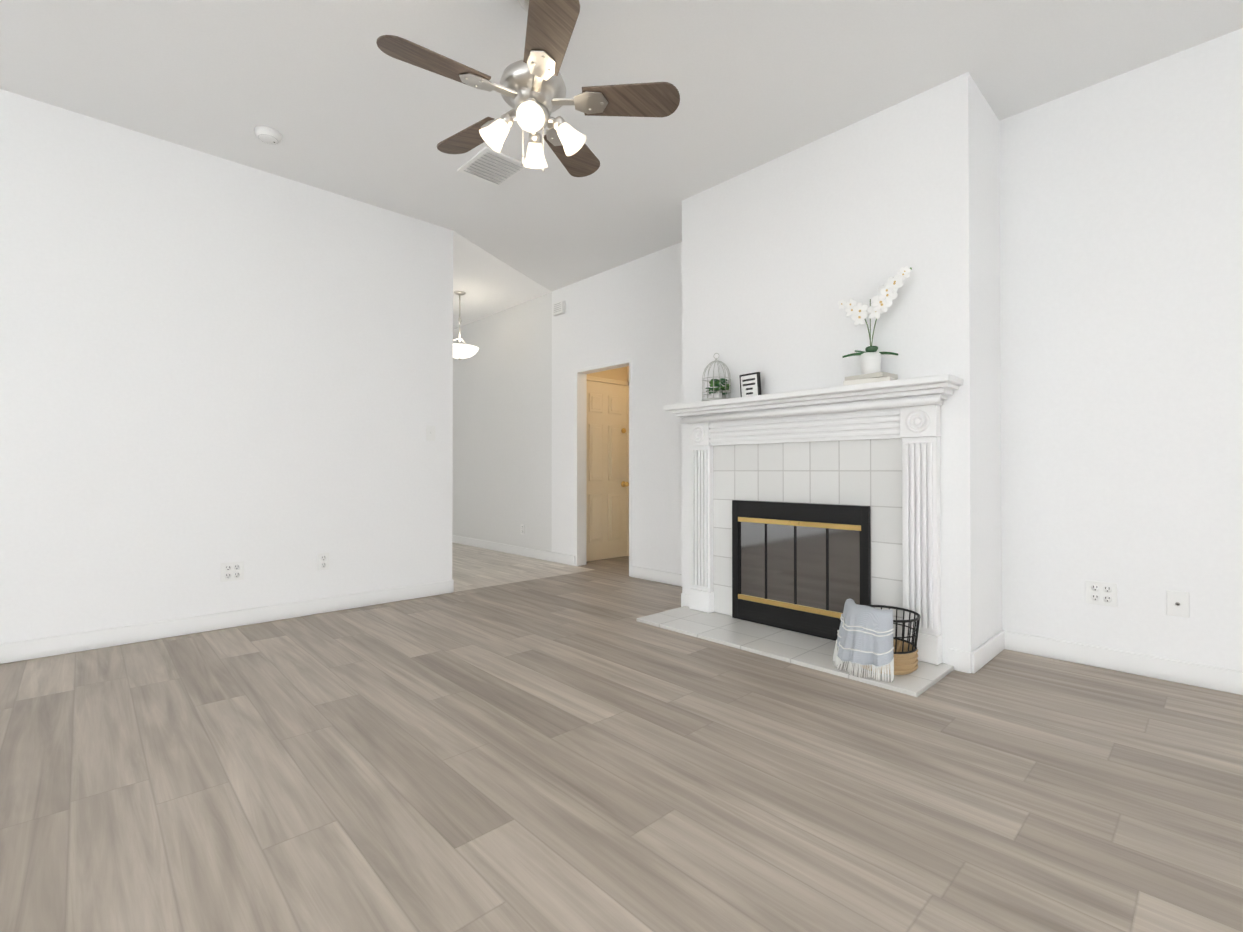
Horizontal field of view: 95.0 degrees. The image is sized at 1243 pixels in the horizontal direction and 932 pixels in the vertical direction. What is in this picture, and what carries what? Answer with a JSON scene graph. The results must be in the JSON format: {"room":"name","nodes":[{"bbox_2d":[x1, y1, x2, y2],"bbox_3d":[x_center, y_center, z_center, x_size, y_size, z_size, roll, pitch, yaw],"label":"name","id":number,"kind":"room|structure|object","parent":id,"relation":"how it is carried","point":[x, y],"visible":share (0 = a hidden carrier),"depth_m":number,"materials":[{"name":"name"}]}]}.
{"room":"living room","nodes":[
{"label":"living room","id":0,"kind":"room"},
{"bbox_2d":[0,89,452,643],"bbox_3d":[-3.262,-0.456,2.830,5.150,2.900,0.120,0,-1,-43],"label":"wall","id":1,"kind":"structure","parent":0,"point":[210,365],"depth_m":3.43,"materials":[{"name":"paint"}]},
{"bbox_2d":[0,579,453,663],"bbox_3d":[-3.212,0.944,2.776,5.164,0.100,0.018,0,-1,-43],"label":"baseboard","id":2,"kind":"structure","parent":1,"relation":"attached to","point":[10,652],"depth_m":3.42,"materials":[{"name":"white wood"}]},
{"bbox_2d":[221,561,243,581],"bbox_3d":[-2.415,0.655,3.534,0.120,0.115,0.009,0,-1,-43],"label":"electrical outlet","id":3,"kind":"object","parent":1,"relation":"attached to","point":[232,571],"visible":1,"depth_m":3.53,"materials":[{"name":"white plastic"}]},
{"bbox_2d":[317,553,328,570],"bbox_3d":[-2.038,0.653,3.891,0.075,0.115,0.010,0,-1,-43],"label":"electrical outlet","id":4,"kind":"object","parent":1,"relation":"attached to","point":[322,561],"visible":1,"depth_m":3.89,"materials":[{"name":"white plastic"}]},
{"bbox_2d":[426,425,434,440],"bbox_3d":[-1.479,-0.255,4.421,0.075,0.120,0.018,0,-1,-43],"label":"light switch","id":5,"kind":"object","parent":1,"relation":"attached to","point":[430,433],"visible":1,"depth_m":4.42,"materials":[{"name":"white plastic"}]},
{"bbox_2d":[453,231,551,328],"bbox_3d":[-4.151,-1.886,4.878,6.660,0.004,4.300,0,-1,-43],"label":"ceiling","id":6,"kind":"structure","parent":0,"point":[488,283],"depth_m":5.88,"materials":[{"name":"paint"}]},
{"bbox_2d":[453,291,478,359],"bbox_3d":[-1.747,-1.511,6.147,0.400,0.735,0.400,0,-1,-43],"label":"pendant lamp","id":7,"kind":"object","parent":6,"relation":"hanging from","point":[463,351],"visible":0.9,"depth_m":6.08,"materials":[{"name":"white glass"}]},
{"bbox_2d":[587,367,626,381],"bbox_3d":[-0.231,-0.427,6.268,0.720,2.900,0.055,0,-1,-43],"label":"wall","id":8,"kind":"structure","parent":0,"point":[621,374],"depth_m":6.38,"materials":[{"name":"beige paint"}]},
{"bbox_2d":[586,376,628,561],"bbox_3d":[-0.163,0.031,6.203,0.735,1.978,0.126,0,-1,-43],"label":"door","id":9,"kind":"structure","parent":8,"relation":"in","point":[607,523],"depth_m":6.24,"materials":[{"name":"beige wood"}]},
{"bbox_2d":[0,542,1242,931],"bbox_3d":[-1.226,1.016,2.391,7.520,0.050,11.900,0,-1,-43],"label":"floor","id":10,"kind":"structure","parent":0,"point":[580,752],"depth_m":1.77,"materials":[{"name":"brown wood"}]},
{"bbox_2d":[637,606,953,696],"bbox_3d":[0.862,0.988,3.225,0.499,0.020,1.700,0,-1,-43],"label":"hearth","id":11,"kind":"object","parent":10,"relation":"on","point":[806,650],"depth_m":3.13,"materials":[{"name":"white tile"}]},
{"bbox_2d":[663,374,962,664],"bbox_3d":[0.971,0.279,3.321,0.215,1.394,1.770,0,-1,-43],"label":"fireplace","id":12,"kind":"object","parent":11,"relation":"on","point":[813,511],"visible":0.96,"depth_m":3.25,"materials":[{"name":"wood"}]},
{"bbox_2d":[702,353,730,400],"bbox_3d":[0.619,-0.577,3.711,0.192,0.322,0.192,0,-1,-43],"label":"birdcage","id":13,"kind":"object","parent":12,"relation":"on","point":[714,393],"visible":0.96,"depth_m":3.68,"materials":[{"name":"white metal"}]},
{"bbox_2d":[739,372,760,396],"bbox_3d":[0.816,-0.497,3.564,0.065,0.161,0.150,0,-1,-37],"label":"block sign","id":14,"kind":"object","parent":12,"relation":"on","point":[750,384],"visible":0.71,"depth_m":3.54,"materials":[{"name":"white wood"}]},
{"bbox_2d":[837,266,911,385],"bbox_3d":[1.318,-0.709,2.973,0.288,0.575,0.375,0,-1,-43],"label":"orchid","id":15,"kind":"object","parent":12,"relation":"on","point":[870,357],"visible":1,"depth_m":2.94,"materials":[{"name":"white plant"}]},
{"bbox_2d":[833,599,920,681],"bbox_3d":[1.221,0.816,2.761,0.412,0.312,0.382,0,-1,-43],"label":"basket","id":16,"kind":"object","parent":11,"relation":"on","point":[867,640],"visible":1,"depth_m":2.64,"materials":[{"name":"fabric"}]},
{"bbox_2d":[0,0,1242,290],"bbox_3d":[-1.255,-1.960,2.388,7.680,0.100,12.140,0,-1,-43],"label":"ceiling","id":17,"kind":"structure","parent":0,"point":[336,98],"depth_m":2.79,"materials":[{"name":"paint"}]},
{"bbox_2d":[254,126,281,144],"bbox_3d":[-2.017,-1.879,3.250,0.136,0.046,0.136,0,-1,-43],"label":"smoke detector","id":18,"kind":"object","parent":17,"relation":"attached to","point":[267,135],"visible":1,"depth_m":3.22,"materials":[{"name":"white plastic"}]},
{"bbox_2d":[457,146,525,186],"bbox_3d":[-0.819,-1.888,3.614,0.300,0.022,0.360,0,-1,-43],"label":"ceiling vent","id":19,"kind":"object","parent":17,"relation":"in","point":[490,165],"visible":0.88,"depth_m":3.60,"materials":[{"name":"white metal"}]},
{"bbox_2d":[376,0,679,176],"bbox_3d":[-0.387,-1.545,2.276,1.109,0.730,1.109,0,-1,-43],"label":"ceiling fan","id":20,"kind":"object","parent":17,"relation":"hanging from","point":[531,88],"visible":1,"depth_m":2.21,"materials":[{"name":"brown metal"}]},
{"bbox_2d":[627,366,628,381],"bbox_3d":[0.439,-0.428,6.156,0.060,2.900,1.140,0,-1,-43],"label":"wall","id":21,"kind":"structure","parent":0,"point":[627,366],"depth_m":6.50,"materials":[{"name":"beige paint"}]},
{"bbox_2d":[682,72,1001,672],"bbox_3d":[1.257,-0.449,3.591,0.560,2.900,1.810,0,-1,-43],"label":"wall","id":22,"kind":"structure","parent":0,"point":[782,255],"depth_m":3.06,"materials":[{"name":"paint"}]},
{"bbox_2d":[681,593,688,606],"bbox_3d":[0.616,0.956,4.225,0.544,0.100,0.018,0,-1,-43],"label":"baseboard","id":23,"kind":"structure","parent":22,"relation":"attached to","point":[684,597],"depth_m":4.01,"materials":[{"name":"white wood"}]},
{"bbox_2d":[964,630,1007,672],"bbox_3d":[1.869,0.945,2.902,0.544,0.100,0.014,0,-1,-43],"label":"baseboard","id":24,"kind":"structure","parent":22,"relation":"attached to","point":[974,661],"depth_m":2.85,"materials":[{"name":"white wood"}]},
{"bbox_2d":[452,28,1242,671],"bbox_3d":[0.923,-0.442,4.438,0.120,2.900,11.900,0,-1,-43],"label":"wall","id":25,"kind":"structure","parent":0,"point":[1122,308],"depth_m":2.87,"materials":[{"name":"paint"}]},
{"bbox_2d":[452,535,574,565],"bbox_3d":[-1.848,0.981,7.256,0.014,0.100,3.980,0,-1,-43],"label":"baseboard","id":26,"kind":"structure","parent":25,"relation":"attached to","point":[517,550],"depth_m":6.56,"materials":[{"name":"white wood"}]},
{"bbox_2d":[521,524,524,534],"bbox_3d":[-1.132,0.725,6.504,0.010,0.115,0.075,0,-1,-43],"label":"outlet","id":27,"kind":"object","parent":25,"relation":"attached to","point":[523,529],"visible":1,"depth_m":6.49,"materials":[{"name":"white plastic"}]},
{"bbox_2d":[553,300,565,315],"bbox_3d":[-0.657,-1.659,5.996,0.046,0.130,0.170,0,-1,-43],"label":"box","id":28,"kind":"object","parent":25,"relation":"attached to","point":[559,307],"visible":1,"depth_m":5.96,"materials":[{"name":"white plastic"}]},
{"bbox_2d":[575,358,631,575],"bbox_3d":[-0.146,0.015,5.564,0.128,2.005,0.830,0,-1,-43],"label":"door frame","id":29,"kind":"structure","parent":25,"relation":"attached to","point":[580,456],"depth_m":5.81,"materials":[{"name":"white wood"}]},
{"bbox_2d":[631,566,681,586],"bbox_3d":[0.462,0.961,4.816,0.014,0.100,1.080,0,-1,-43],"label":"baseboard","id":30,"kind":"structure","parent":25,"relation":"attached to","point":[636,572],"depth_m":4.97,"materials":[{"name":"white wood"}]},
{"bbox_2d":[1086,580,1117,606],"bbox_3d":[2.369,0.629,2.809,0.009,0.115,0.120,0,-1,-43],"label":"electrical outlet","id":31,"kind":"object","parent":25,"relation":"attached to","point":[1102,593],"visible":1,"depth_m":2.81,"materials":[{"name":"white plastic"}]},
{"bbox_2d":[1008,631,1242,694],"bbox_3d":[3.522,0.934,1.585,0.014,0.100,4.200,0,-1,-43],"label":"baseboard","id":32,"kind":"structure","parent":25,"relation":"attached to","point":[1177,671],"depth_m":2.72,"materials":[{"name":"white wood"}]},
{"bbox_2d":[1166,590,1189,617],"bbox_3d":[2.551,0.632,2.610,0.018,0.115,0.075,0,-1,-43],"label":"outlet","id":33,"kind":"object","parent":25,"relation":"attached to","point":[1177,603],"visible":1,"depth_m":2.61,"materials":[{"name":"white plastic"}]}
]}

